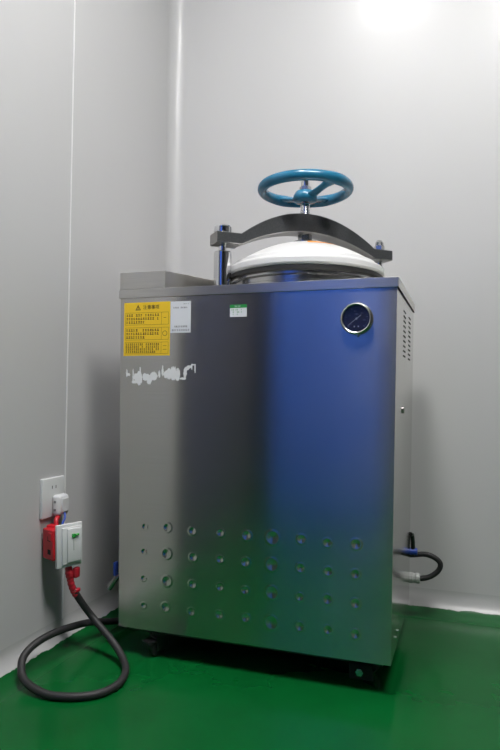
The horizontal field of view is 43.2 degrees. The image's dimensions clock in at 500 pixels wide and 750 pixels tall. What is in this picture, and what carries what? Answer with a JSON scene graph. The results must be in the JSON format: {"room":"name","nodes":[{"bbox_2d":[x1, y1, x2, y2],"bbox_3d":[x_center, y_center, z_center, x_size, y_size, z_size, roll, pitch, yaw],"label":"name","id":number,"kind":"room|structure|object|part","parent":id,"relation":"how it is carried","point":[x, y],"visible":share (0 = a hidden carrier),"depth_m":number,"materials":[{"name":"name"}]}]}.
{"room":"laboratory sterilization room","nodes":[
{"label":"laboratory sterilization room","id":0,"kind":"room"},
{"bbox_2d":[0,0,168,650],"bbox_3d":[-1.110,-0.706,0.004,0.100,2.700,4.810,0,-2,19],"label":"wall","id":1,"kind":"structure","parent":0,"point":[121,60],"depth_m":1.68,"materials":[{"name":"white paint"}]},
{"bbox_2d":[40,475,63,519],"bbox_3d":[-0.502,0.310,1.603,0.009,0.099,0.090,0,-2,19],"label":"wall socket","id":2,"kind":"object","parent":1,"relation":"attached to","point":[49,487],"visible":0.79,"depth_m":1.58,"materials":[{"name":"grey plastic"}]},
{"bbox_2d":[53,493,68,514],"bbox_3d":[-0.481,0.330,1.606,0.028,0.052,0.044,0,-2,19],"label":"plug","id":3,"kind":"object","parent":2,"relation":"attached to","point":[60,501],"visible":1,"depth_m":1.59,"materials":[{"name":"grey plastic"}]},
{"bbox_2d":[0,586,118,702],"bbox_3d":[-1.039,0.609,-0.066,0.082,0.070,4.810,0,-2,19],"label":"baseboard","id":4,"kind":"structure","parent":1,"relation":"attached to","point":[57,649],"depth_m":1.57,"materials":[{"name":"green paint"}]},
{"bbox_2d":[43,512,81,568],"bbox_3d":[-0.467,0.408,1.564,0.088,0.127,0.078,0,-2,31],"label":"switch box","id":5,"kind":"object","parent":1,"relation":"attached to","point":[62,544],"visible":1,"depth_m":1.54,"materials":[{"name":"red plastic"}]},
{"bbox_3d":[-0.446,0.418,1.555,0.010,0.107,0.073,-1,-2,44],"label":"plate","id":6,"kind":"part","parent":5,"relation":"part of","materials":[{"name":"grey plastic"}]},
{"bbox_3d":[-0.439,0.418,1.553,0.005,0.093,0.056,-1,-2,44],"label":"raised panel","id":7,"kind":"part","parent":5,"relation":"part of","materials":[{"name":"grey plastic"}]},
{"bbox_2d":[62,0,75,618],"bbox_3d":[-0.476,-0.680,1.690,0.003,2.635,0.004,0,-2,19],"label":"trim","id":8,"kind":"structure","parent":1,"relation":"attached to","point":[74,0],"depth_m":1.68,"materials":[{"name":"white"}]},
{"bbox_2d":[0,616,499,749],"bbox_3d":[0.553,0.695,-0.617,3.650,0.100,5.010,0,-2,19],"label":"floor","id":9,"kind":"structure","parent":0,"point":[440,689],"depth_m":1.35,"materials":[{"name":"green paint"}]},
{"bbox_2d":[17,566,129,700],"bbox_3d":[-0.332,0.586,1.633,0.242,0.233,0.614,0,-2,19],"label":"power cable","id":10,"kind":"object","parent":9,"relation":"on","point":[70,574],"visible":0.97,"depth_m":1.48,"materials":[{"name":"black rubber"}]},
{"bbox_2d":[106,169,442,680],"bbox_3d":[0.093,0.093,1.727,0.819,1.235,0.532,0,-2,19],"label":"autoclave","id":11,"kind":"object","parent":9,"relation":"on","point":[266,402],"visible":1,"depth_m":1.50,"materials":[{"name":"metal"}]},
{"bbox_3d":[-0.348,0.501,1.634,0.007,0.035,0.014,0,-2,19],"label":"valve lever","id":12,"kind":"part","parent":11,"relation":"part of","materials":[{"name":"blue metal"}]},
{"bbox_2d":[126,343,158,352],"bbox_3d":[-0.272,-0.068,1.592,0.094,0.024,0.001,0,-2,19],"label":"print","id":13,"kind":"object","parent":11,"relation":"on","point":[130,347],"depth_m":1.59,"materials":[{"name":"black"}]},
{"bbox_2d":[126,329,158,338],"bbox_3d":[-0.272,-0.104,1.593,0.093,0.024,0.001,0,-2,19],"label":"print","id":14,"kind":"object","parent":11,"relation":"on","point":[130,333],"depth_m":1.59,"materials":[{"name":"black"}]},
{"bbox_2d":[126,314,158,323],"bbox_3d":[-0.271,-0.142,1.595,0.093,0.024,0.001,0,-2,19],"label":"print","id":15,"kind":"object","parent":11,"relation":"on","point":[130,318],"depth_m":1.59,"materials":[{"name":"black"}]},
{"bbox_3d":[-0.260,-0.142,1.591,0.122,0.031,0.001,0,-2,19],"label":"text frame","id":16,"kind":"part","parent":11,"relation":"part of","materials":[{"name":"black"}]},
{"bbox_3d":[-0.070,-0.264,1.604,0.045,0.098,0.045,0,-2,19],"label":"post","id":17,"kind":"part","parent":11,"relation":"part of","materials":[{"name":"silver metal"}]},
{"bbox_3d":[-0.007,0.219,1.496,0.694,0.828,0.008,0,-2,19],"label":"panel","id":18,"kind":"part","parent":11,"relation":"part of","materials":[{"name":"metal"}]},
{"bbox_3d":[0.147,-0.304,1.695,0.420,0.096,0.420,0,-2,19],"label":"lid","id":19,"kind":"part","parent":11,"relation":"part of","materials":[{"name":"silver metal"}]},
{"bbox_3d":[0.237,-0.127,1.409,0.060,0.060,0.001,0,-2,19],"label":"gauge glass","id":20,"kind":"part","parent":11,"relation":"part of","materials":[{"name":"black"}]},
{"bbox_3d":[0.390,0.227,1.600,0.012,0.826,0.446,0,-2,19],"label":"panel","id":21,"kind":"part","parent":11,"relation":"part of","materials":[{"name":"metal"}]},
{"bbox_3d":[0.471,0.510,1.825,0.028,0.020,0.020,0,-2,19],"label":"valve handle","id":22,"kind":"part","parent":11,"relation":"part of","materials":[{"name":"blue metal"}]},
{"bbox_2d":[184,0,499,595],"bbox_3d":[1.367,-0.625,1.746,3.650,2.700,0.100,0,-2,19],"label":"wall","id":23,"kind":"structure","parent":0,"point":[400,99],"depth_m":1.99,"materials":[{"name":"white paint"}]},
{"bbox_2d":[165,0,187,273],"bbox_3d":[-0.259,-0.628,2.228,0.062,2.700,0.050,0,-2,19],"label":"trim","id":24,"kind":"structure","parent":23,"relation":"attached to","point":[177,18],"depth_m":2.25,"materials":[{"name":"white plastic"}]},
{"bbox_2d":[405,586,499,627],"bbox_3d":[1.323,0.688,1.621,3.450,0.070,0.082,0,-2,19],"label":"baseboard","id":25,"kind":"structure","parent":23,"relation":"attached to","point":[427,603],"depth_m":1.89,"materials":[{"name":"green paint"}]}
]}

